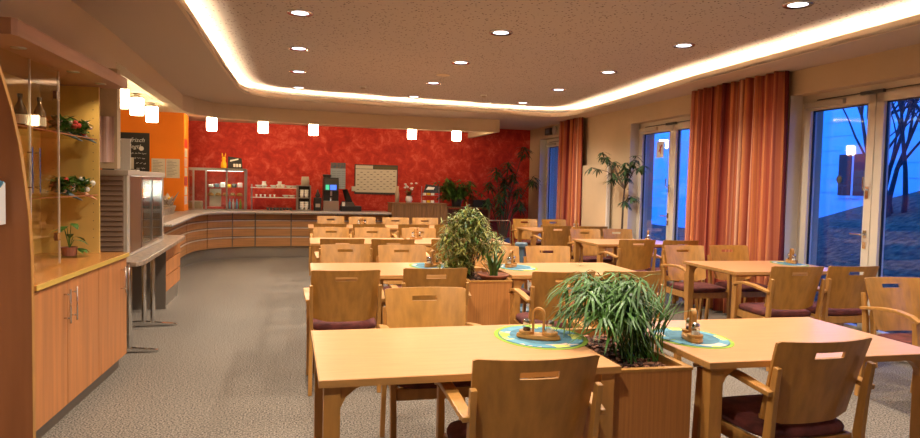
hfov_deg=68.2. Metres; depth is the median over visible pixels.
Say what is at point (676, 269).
armchair
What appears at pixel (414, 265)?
placemat
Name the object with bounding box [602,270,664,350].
armchair
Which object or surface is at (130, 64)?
ceiling soffit
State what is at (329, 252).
armchair
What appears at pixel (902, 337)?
seat cushion
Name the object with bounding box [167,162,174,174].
print
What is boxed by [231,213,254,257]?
base cabinet
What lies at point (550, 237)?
armchair
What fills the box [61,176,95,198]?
bouquet
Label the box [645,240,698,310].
armchair
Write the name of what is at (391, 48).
ceiling
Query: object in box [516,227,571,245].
dining table
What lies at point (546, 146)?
window
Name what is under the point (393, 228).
dining table
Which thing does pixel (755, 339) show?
dining table
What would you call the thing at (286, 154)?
wall
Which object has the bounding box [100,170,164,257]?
refrigerator
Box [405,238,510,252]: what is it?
dining table
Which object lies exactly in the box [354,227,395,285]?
armchair
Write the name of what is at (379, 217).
base cabinet
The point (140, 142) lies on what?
chalkboard
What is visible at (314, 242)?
dining table
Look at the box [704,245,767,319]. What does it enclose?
armchair
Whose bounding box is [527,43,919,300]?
wall
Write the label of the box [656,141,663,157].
sticker
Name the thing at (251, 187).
shelf rack
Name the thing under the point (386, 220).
armchair
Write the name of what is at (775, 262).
placemat
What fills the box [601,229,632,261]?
armchair
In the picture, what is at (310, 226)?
dining table
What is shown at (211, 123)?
pendant lamp
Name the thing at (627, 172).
slender tree
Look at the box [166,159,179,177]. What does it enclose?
menu sheet
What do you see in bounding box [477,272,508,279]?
bowl
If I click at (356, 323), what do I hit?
seat cushion
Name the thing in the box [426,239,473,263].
armchair
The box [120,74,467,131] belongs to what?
ceiling
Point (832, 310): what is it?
seat cushion
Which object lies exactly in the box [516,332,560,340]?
tray
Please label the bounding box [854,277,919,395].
armchair
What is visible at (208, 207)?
tray
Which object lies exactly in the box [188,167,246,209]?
display case
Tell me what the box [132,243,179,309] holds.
drawer unit
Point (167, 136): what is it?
wall
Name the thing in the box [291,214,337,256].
base cabinet
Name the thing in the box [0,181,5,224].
dispenser
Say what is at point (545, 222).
armchair
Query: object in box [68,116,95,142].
bouquet
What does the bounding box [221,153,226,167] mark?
bunny figurine
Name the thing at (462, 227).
bushy plant
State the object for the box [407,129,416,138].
pendant lamp
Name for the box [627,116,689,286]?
window
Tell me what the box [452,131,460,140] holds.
pendant lamp
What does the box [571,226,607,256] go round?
armchair
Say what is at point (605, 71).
recessed light
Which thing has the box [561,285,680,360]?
armchair
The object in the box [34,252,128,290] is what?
countertop
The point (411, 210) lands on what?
base cabinet
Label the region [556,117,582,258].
curtain
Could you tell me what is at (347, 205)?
cash register
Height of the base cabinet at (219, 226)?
0.849 m
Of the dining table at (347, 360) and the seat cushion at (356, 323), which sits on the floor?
the dining table at (347, 360)
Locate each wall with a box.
[0,0,115,68]
[100,110,188,210]
[188,120,558,250]
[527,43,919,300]
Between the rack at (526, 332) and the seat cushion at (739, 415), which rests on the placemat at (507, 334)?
the rack at (526, 332)
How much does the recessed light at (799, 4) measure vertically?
0.012 m
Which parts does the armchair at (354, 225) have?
backrest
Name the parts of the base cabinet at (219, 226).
drawer, drawer, drawer, drawer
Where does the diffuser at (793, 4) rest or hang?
attached to the recessed light at (799, 4)
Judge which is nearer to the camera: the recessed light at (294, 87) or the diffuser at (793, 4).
the diffuser at (793, 4)
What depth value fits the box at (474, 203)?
14.38 m
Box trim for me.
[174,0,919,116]
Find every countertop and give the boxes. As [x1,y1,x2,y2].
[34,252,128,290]
[163,209,390,226]
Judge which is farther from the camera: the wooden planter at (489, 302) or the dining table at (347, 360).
the wooden planter at (489, 302)
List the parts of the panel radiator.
panel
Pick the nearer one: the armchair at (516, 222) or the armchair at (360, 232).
the armchair at (360, 232)
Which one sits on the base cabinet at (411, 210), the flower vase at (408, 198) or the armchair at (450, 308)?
the flower vase at (408, 198)
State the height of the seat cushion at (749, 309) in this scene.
0.059 m
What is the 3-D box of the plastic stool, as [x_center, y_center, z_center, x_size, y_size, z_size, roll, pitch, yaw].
[0.712,0.677,7.998,0.340,0.800,0.340,1,3,-15]
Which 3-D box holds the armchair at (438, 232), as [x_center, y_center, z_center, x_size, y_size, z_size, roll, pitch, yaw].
[-0.218,0.500,10.523,0.570,0.862,0.576,1,3,-13]
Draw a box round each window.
[538,138,558,240]
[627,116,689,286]
[784,77,919,361]
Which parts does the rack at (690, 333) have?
handle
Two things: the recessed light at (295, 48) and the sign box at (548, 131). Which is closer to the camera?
the recessed light at (295, 48)
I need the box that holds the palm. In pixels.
[538,270,702,363]
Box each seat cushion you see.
[313,318,375,329]
[397,381,470,388]
[447,420,466,437]
[515,240,540,244]
[516,312,571,328]
[520,288,529,297]
[573,256,611,262]
[645,267,667,275]
[669,282,725,292]
[715,281,767,291]
[721,394,843,437]
[739,302,810,316]
[806,301,861,315]
[877,333,911,344]
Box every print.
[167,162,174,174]
[230,159,240,166]
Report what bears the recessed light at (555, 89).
in the ceiling at (391, 48)
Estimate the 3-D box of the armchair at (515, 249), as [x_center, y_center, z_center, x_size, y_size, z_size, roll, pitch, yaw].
[0.403,0.713,6.556,0.570,0.862,0.576,1,3,-13]
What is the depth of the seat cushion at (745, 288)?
7.07 m
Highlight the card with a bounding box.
[228,156,242,168]
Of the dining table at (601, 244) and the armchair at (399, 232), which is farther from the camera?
the armchair at (399, 232)
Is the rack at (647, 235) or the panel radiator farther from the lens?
the panel radiator
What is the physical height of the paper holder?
0.290 m
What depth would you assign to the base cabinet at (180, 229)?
10.79 m
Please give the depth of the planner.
14.48 m
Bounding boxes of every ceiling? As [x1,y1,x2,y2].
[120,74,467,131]
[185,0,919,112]
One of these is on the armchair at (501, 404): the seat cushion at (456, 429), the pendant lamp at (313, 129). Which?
the seat cushion at (456, 429)
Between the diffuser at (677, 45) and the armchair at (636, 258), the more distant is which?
the armchair at (636, 258)
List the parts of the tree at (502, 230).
pot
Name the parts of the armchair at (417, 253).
leg, backrest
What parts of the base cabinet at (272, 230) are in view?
drawer, drawer, drawer, drawer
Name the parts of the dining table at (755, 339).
leg, leg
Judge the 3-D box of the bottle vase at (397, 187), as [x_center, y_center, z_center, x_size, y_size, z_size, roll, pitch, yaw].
[-1.261,-0.496,13.626,0.090,0.330,0.090,1,3,-15]
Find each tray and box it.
[207,206,225,208]
[323,201,338,210]
[424,264,438,267]
[505,264,516,267]
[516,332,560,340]
[681,332,702,343]
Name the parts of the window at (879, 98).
door, lever handle, pull handle, closer rail, door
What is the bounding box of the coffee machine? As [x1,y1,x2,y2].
[322,174,338,210]
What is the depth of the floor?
5.01 m
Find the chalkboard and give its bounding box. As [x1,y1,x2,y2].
[102,132,149,171]
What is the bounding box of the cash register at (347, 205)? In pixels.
[339,189,361,210]
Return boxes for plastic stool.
[515,242,528,312]
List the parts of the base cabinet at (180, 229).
drawer, drawer, drawer, drawer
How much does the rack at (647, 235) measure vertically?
0.146 m
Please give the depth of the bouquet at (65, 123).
4.64 m
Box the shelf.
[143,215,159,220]
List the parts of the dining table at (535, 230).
leg, leg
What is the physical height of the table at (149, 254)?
0.775 m
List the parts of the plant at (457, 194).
pot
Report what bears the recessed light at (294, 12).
in the ceiling at (391, 48)
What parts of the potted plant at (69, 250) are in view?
pot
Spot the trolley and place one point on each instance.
(503, 237)
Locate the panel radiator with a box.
[581,162,610,255]
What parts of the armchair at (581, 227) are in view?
backrest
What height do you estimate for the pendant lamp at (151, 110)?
0.295 m
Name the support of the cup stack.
on the dispenser at (299, 187)
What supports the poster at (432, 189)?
attached to the card stand
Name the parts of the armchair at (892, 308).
leg, armrest, backrest, leg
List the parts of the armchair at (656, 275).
backrest, leg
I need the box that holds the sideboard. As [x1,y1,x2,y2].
[0,17,129,437]
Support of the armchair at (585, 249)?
on the floor
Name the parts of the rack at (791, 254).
handle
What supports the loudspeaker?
attached to the wall at (610, 132)
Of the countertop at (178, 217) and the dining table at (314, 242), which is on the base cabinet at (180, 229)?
the countertop at (178, 217)
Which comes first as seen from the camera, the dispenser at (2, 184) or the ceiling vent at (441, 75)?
the dispenser at (2, 184)
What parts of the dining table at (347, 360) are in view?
leg, leg, leg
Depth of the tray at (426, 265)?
5.77 m
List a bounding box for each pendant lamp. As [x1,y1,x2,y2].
[120,88,128,108]
[130,93,143,115]
[146,103,157,122]
[206,117,216,130]
[258,121,267,132]
[309,124,317,135]
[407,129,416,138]
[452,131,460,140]
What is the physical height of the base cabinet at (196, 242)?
0.849 m
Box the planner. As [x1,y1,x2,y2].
[352,164,397,194]
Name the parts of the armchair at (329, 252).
backrest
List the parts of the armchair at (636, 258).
armrest, leg, backrest, leg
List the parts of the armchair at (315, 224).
backrest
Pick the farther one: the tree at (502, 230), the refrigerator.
the tree at (502, 230)
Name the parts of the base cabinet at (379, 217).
drawer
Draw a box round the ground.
[651,191,919,332]
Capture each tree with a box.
[480,147,540,252]
[585,152,647,233]
[842,98,919,217]
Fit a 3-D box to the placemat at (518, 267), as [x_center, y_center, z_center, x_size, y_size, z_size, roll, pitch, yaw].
[0.496,0.422,5.937,0.340,0.003,0.500,1,3,-15]
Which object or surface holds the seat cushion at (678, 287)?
on the armchair at (676, 269)
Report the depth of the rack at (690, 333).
3.19 m
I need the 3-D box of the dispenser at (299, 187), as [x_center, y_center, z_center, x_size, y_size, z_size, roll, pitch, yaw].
[-3.102,-0.422,13.504,0.260,0.500,0.260,1,3,-15]
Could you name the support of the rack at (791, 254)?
on the placemat at (775, 262)
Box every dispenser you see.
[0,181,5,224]
[297,185,310,210]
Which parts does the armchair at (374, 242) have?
leg, backrest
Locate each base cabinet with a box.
[163,221,186,267]
[183,215,206,266]
[204,213,231,260]
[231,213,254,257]
[255,213,290,256]
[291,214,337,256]
[338,214,389,224]
[387,202,447,224]
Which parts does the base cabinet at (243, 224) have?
drawer, drawer, drawer, drawer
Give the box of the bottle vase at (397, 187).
[395,186,398,202]
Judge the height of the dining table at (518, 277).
0.750 m
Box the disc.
[836,175,841,182]
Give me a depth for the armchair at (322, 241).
7.21 m
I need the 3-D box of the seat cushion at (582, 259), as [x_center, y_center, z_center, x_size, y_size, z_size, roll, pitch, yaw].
[1.878,0.566,9.644,0.470,0.059,0.470,1,3,-13]
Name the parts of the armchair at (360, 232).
backrest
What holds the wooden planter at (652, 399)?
on the floor
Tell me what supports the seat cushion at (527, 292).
on the armchair at (515, 249)
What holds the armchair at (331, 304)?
on the floor
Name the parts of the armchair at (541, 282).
leg, armrest, leg, backrest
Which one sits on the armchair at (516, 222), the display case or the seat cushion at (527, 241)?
the seat cushion at (527, 241)
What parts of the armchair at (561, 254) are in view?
leg, backrest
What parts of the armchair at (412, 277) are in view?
backrest, leg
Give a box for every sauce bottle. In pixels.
[14,93,26,128]
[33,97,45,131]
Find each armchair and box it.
[303,270,384,395]
[310,223,346,237]
[310,227,349,256]
[314,239,364,262]
[317,216,344,223]
[319,244,376,319]
[348,217,375,233]
[349,224,384,237]
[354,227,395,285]
[370,239,414,283]
[376,245,426,323]
[378,287,480,437]
[382,217,408,234]
[389,268,470,387]
[391,224,428,237]
[400,228,435,285]
[411,218,437,224]
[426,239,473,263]
[434,224,464,237]
[434,354,605,437]
[472,246,529,303]
[509,271,595,378]
[511,219,540,245]
[522,246,570,312]
[530,226,571,252]
[541,219,571,247]
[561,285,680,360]
[567,229,615,265]
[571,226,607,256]
[598,240,656,309]
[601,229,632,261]
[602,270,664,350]
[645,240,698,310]
[661,245,731,319]
[691,337,875,437]
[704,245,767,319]
[731,266,825,371]
[806,266,878,367]
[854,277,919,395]
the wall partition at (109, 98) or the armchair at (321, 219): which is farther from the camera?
the armchair at (321, 219)
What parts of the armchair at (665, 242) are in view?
leg, leg, backrest, leg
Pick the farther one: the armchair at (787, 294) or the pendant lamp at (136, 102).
the pendant lamp at (136, 102)
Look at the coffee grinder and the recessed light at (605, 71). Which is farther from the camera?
the coffee grinder
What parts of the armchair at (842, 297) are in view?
leg, seat frame, backrest, leg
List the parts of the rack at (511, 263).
handle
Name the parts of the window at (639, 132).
door, lever handle, closer rail, door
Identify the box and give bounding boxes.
[188,201,202,208]
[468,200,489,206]
[545,128,551,134]
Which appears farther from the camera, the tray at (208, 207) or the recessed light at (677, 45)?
the tray at (208, 207)
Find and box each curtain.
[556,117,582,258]
[682,71,789,317]
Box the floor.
[41,251,912,437]
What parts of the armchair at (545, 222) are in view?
backrest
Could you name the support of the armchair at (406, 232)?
on the floor
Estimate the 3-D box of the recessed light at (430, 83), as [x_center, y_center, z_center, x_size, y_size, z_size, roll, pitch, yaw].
[-0.373,-1.907,9.537,0.224,0.012,0.224,1,3,-15]
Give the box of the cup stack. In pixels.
[301,177,309,184]
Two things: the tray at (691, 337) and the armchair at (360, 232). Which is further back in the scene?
the armchair at (360, 232)
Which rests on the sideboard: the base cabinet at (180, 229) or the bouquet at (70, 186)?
the bouquet at (70, 186)
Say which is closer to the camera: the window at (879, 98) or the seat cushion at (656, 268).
the window at (879, 98)
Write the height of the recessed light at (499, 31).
0.012 m
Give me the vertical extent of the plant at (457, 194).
0.627 m
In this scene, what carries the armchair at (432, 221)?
on the floor
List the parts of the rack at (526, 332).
handle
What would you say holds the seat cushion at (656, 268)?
on the armchair at (665, 242)
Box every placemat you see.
[409,263,447,268]
[494,325,587,349]
[500,264,537,270]
[652,327,734,348]
[770,261,808,266]
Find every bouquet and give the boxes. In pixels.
[44,175,81,199]
[46,113,81,140]
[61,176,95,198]
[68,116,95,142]
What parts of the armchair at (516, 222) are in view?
leg, backrest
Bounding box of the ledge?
[163,207,173,215]
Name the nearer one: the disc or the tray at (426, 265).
the tray at (426, 265)
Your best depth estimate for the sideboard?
4.11 m
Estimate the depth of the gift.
11.69 m
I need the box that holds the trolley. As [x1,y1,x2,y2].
[481,220,510,243]
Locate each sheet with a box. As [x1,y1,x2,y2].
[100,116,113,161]
[151,158,164,177]
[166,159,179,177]
[209,189,220,206]
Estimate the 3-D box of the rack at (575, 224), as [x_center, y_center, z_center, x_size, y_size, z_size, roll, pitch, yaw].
[2.002,0.092,11.727,0.088,0.146,0.210,4,4,41]
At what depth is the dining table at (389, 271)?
5.61 m
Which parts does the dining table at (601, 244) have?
leg, leg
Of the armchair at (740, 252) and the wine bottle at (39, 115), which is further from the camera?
the armchair at (740, 252)
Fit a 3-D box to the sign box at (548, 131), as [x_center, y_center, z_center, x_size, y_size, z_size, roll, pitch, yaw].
[1.842,-1.817,14.118,0.062,0.140,0.300,1,3,-13]
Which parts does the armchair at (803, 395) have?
leg, armrest, leg, seat frame, backrest, leg, armrest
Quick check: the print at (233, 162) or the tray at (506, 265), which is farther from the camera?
the print at (233, 162)
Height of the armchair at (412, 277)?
0.862 m
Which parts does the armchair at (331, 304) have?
armrest, leg, leg, backrest, leg, armrest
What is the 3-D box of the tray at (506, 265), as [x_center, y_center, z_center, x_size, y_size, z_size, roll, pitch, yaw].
[0.448,0.408,5.965,0.088,0.020,0.210,3,3,23]
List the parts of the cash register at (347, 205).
drawer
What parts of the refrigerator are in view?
control panel, door frame, door frame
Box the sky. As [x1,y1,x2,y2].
[651,101,919,227]
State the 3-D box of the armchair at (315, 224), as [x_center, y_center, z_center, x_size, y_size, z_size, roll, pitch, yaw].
[-1.944,0.483,10.085,0.570,0.862,0.576,1,3,-13]
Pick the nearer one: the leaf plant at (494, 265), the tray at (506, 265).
the leaf plant at (494, 265)
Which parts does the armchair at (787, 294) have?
leg, armrest, leg, seat frame, backrest, leg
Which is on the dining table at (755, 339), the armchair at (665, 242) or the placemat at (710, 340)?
the placemat at (710, 340)
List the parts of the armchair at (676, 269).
leg, armrest, leg, backrest, seat frame, leg, leg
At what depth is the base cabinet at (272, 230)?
12.93 m
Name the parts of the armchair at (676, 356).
armrest, backrest, leg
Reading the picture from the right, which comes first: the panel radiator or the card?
the panel radiator
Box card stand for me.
[420,184,438,202]
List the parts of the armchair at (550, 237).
leg, backrest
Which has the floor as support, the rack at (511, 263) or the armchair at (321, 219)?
the armchair at (321, 219)
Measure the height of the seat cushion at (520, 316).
0.059 m
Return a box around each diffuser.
[291,11,308,14]
[493,31,507,33]
[676,44,690,46]
[788,2,807,6]
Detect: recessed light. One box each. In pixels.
[286,9,313,16]
[288,46,308,50]
[290,70,306,73]
[291,86,305,88]
[426,82,440,84]
[451,61,469,64]
[489,29,512,35]
[551,88,565,90]
[599,70,617,73]
[672,43,695,47]
[782,0,814,8]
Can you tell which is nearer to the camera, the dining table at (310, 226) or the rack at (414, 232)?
the rack at (414, 232)
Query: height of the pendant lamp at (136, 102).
0.295 m
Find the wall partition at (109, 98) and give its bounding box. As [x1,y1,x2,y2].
[100,68,120,168]
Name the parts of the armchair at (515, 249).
backrest, seat frame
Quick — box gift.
[163,192,178,210]
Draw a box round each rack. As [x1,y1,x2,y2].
[250,184,296,209]
[410,228,422,238]
[424,250,440,267]
[505,250,516,267]
[516,307,560,340]
[572,220,579,228]
[645,230,650,239]
[681,308,702,343]
[785,248,797,263]
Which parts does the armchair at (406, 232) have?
backrest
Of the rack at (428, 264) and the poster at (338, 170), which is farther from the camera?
the poster at (338, 170)
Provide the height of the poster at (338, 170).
0.550 m
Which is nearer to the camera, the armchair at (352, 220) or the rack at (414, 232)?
the rack at (414, 232)
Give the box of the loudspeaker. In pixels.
[552,126,557,134]
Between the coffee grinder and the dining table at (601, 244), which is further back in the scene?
the coffee grinder
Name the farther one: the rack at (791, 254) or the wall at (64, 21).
the rack at (791, 254)
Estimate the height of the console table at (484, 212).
1.000 m
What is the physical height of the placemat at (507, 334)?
0.003 m
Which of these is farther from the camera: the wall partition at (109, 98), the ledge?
the ledge
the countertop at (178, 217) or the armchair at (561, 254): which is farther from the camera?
the countertop at (178, 217)
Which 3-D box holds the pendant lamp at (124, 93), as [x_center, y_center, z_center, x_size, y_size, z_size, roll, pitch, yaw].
[-4.229,-1.534,8.479,0.176,0.295,0.176,1,3,-15]
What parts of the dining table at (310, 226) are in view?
leg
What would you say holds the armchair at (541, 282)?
on the floor
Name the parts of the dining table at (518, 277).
leg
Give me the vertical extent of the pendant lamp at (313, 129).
0.295 m
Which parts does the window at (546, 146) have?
door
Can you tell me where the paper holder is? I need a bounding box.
[114,138,139,170]
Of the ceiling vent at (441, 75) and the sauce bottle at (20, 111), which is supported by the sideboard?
the sauce bottle at (20, 111)
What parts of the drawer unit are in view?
drawer, drawer, drawer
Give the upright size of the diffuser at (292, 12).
0.004 m
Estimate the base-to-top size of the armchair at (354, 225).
0.862 m
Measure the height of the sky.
7.570 m
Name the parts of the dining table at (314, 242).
leg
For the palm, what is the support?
on the wooden planter at (652, 399)
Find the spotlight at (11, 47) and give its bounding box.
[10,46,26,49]
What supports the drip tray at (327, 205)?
on the coffee machine
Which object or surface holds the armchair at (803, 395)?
on the floor
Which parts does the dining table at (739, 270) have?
leg, leg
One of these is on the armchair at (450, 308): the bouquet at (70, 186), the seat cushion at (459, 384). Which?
the seat cushion at (459, 384)
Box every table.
[126,235,184,351]
[308,224,352,275]
[309,238,402,285]
[310,262,447,372]
[311,324,621,437]
[385,225,445,237]
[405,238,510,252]
[447,206,490,234]
[484,263,642,318]
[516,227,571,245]
[572,239,681,300]
[645,317,919,437]
[683,261,849,325]
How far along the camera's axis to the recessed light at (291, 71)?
8.79 m
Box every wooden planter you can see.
[466,267,512,324]
[545,328,692,437]
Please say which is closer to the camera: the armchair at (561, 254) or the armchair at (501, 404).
the armchair at (501, 404)
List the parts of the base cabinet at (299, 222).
drawer, drawer, drawer, drawer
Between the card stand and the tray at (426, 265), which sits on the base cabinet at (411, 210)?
the card stand
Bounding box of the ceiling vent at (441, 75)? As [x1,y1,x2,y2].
[436,74,449,76]
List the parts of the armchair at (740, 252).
leg, backrest, leg, seat frame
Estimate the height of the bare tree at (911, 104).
5.032 m
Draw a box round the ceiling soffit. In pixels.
[116,36,499,137]
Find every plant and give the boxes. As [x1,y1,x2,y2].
[50,223,88,255]
[431,203,505,278]
[433,177,485,206]
[477,249,510,279]
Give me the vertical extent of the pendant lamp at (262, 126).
0.295 m
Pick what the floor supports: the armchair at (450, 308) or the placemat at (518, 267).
the armchair at (450, 308)
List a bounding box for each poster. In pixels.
[331,163,345,188]
[423,184,438,193]
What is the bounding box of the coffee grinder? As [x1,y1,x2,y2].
[313,190,321,210]
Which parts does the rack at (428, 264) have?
handle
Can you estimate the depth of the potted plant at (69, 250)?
4.83 m
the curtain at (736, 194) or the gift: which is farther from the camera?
the gift
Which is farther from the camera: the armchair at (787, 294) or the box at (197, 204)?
the box at (197, 204)
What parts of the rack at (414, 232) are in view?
handle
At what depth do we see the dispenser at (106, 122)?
5.51 m
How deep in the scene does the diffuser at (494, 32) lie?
6.30 m
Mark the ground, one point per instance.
(835, 246)
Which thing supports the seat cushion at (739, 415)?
on the armchair at (803, 395)
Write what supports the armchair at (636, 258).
on the floor
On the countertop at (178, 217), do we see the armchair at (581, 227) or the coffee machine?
the coffee machine
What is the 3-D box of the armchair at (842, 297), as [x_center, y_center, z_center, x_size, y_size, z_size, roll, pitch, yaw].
[3.238,0.809,5.915,0.570,0.862,0.576,1,3,-10]
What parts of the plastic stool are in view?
seat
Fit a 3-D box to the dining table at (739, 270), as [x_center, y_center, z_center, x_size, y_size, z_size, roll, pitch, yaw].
[2.902,0.824,6.538,1.188,0.750,0.848,1,3,-13]
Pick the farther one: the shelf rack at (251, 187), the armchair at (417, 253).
the shelf rack at (251, 187)
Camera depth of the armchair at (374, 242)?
7.32 m
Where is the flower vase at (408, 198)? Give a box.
[404,182,417,202]
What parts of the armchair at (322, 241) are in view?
armrest, backrest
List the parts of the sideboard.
panel, bar handle, bar handle, door, bar handle, panel, bar handle, door, door, bar handle, bar handle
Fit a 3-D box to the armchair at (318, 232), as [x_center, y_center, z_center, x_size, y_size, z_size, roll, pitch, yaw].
[-1.664,0.554,8.806,0.570,0.862,0.576,1,3,-13]
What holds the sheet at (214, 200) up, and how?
in the display case
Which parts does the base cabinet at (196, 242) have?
drawer, drawer, drawer, drawer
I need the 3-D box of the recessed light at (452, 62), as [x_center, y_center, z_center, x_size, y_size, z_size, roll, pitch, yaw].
[0.010,-1.817,7.896,0.224,0.012,0.224,1,3,-15]
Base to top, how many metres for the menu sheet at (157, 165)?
0.335 m
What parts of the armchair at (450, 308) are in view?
leg, armrest, leg, backrest, seat frame, armrest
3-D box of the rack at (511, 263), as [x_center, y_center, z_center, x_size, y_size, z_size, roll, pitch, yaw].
[0.449,0.345,5.962,0.088,0.146,0.210,3,3,23]
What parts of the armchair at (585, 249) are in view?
leg, leg, backrest, seat frame, leg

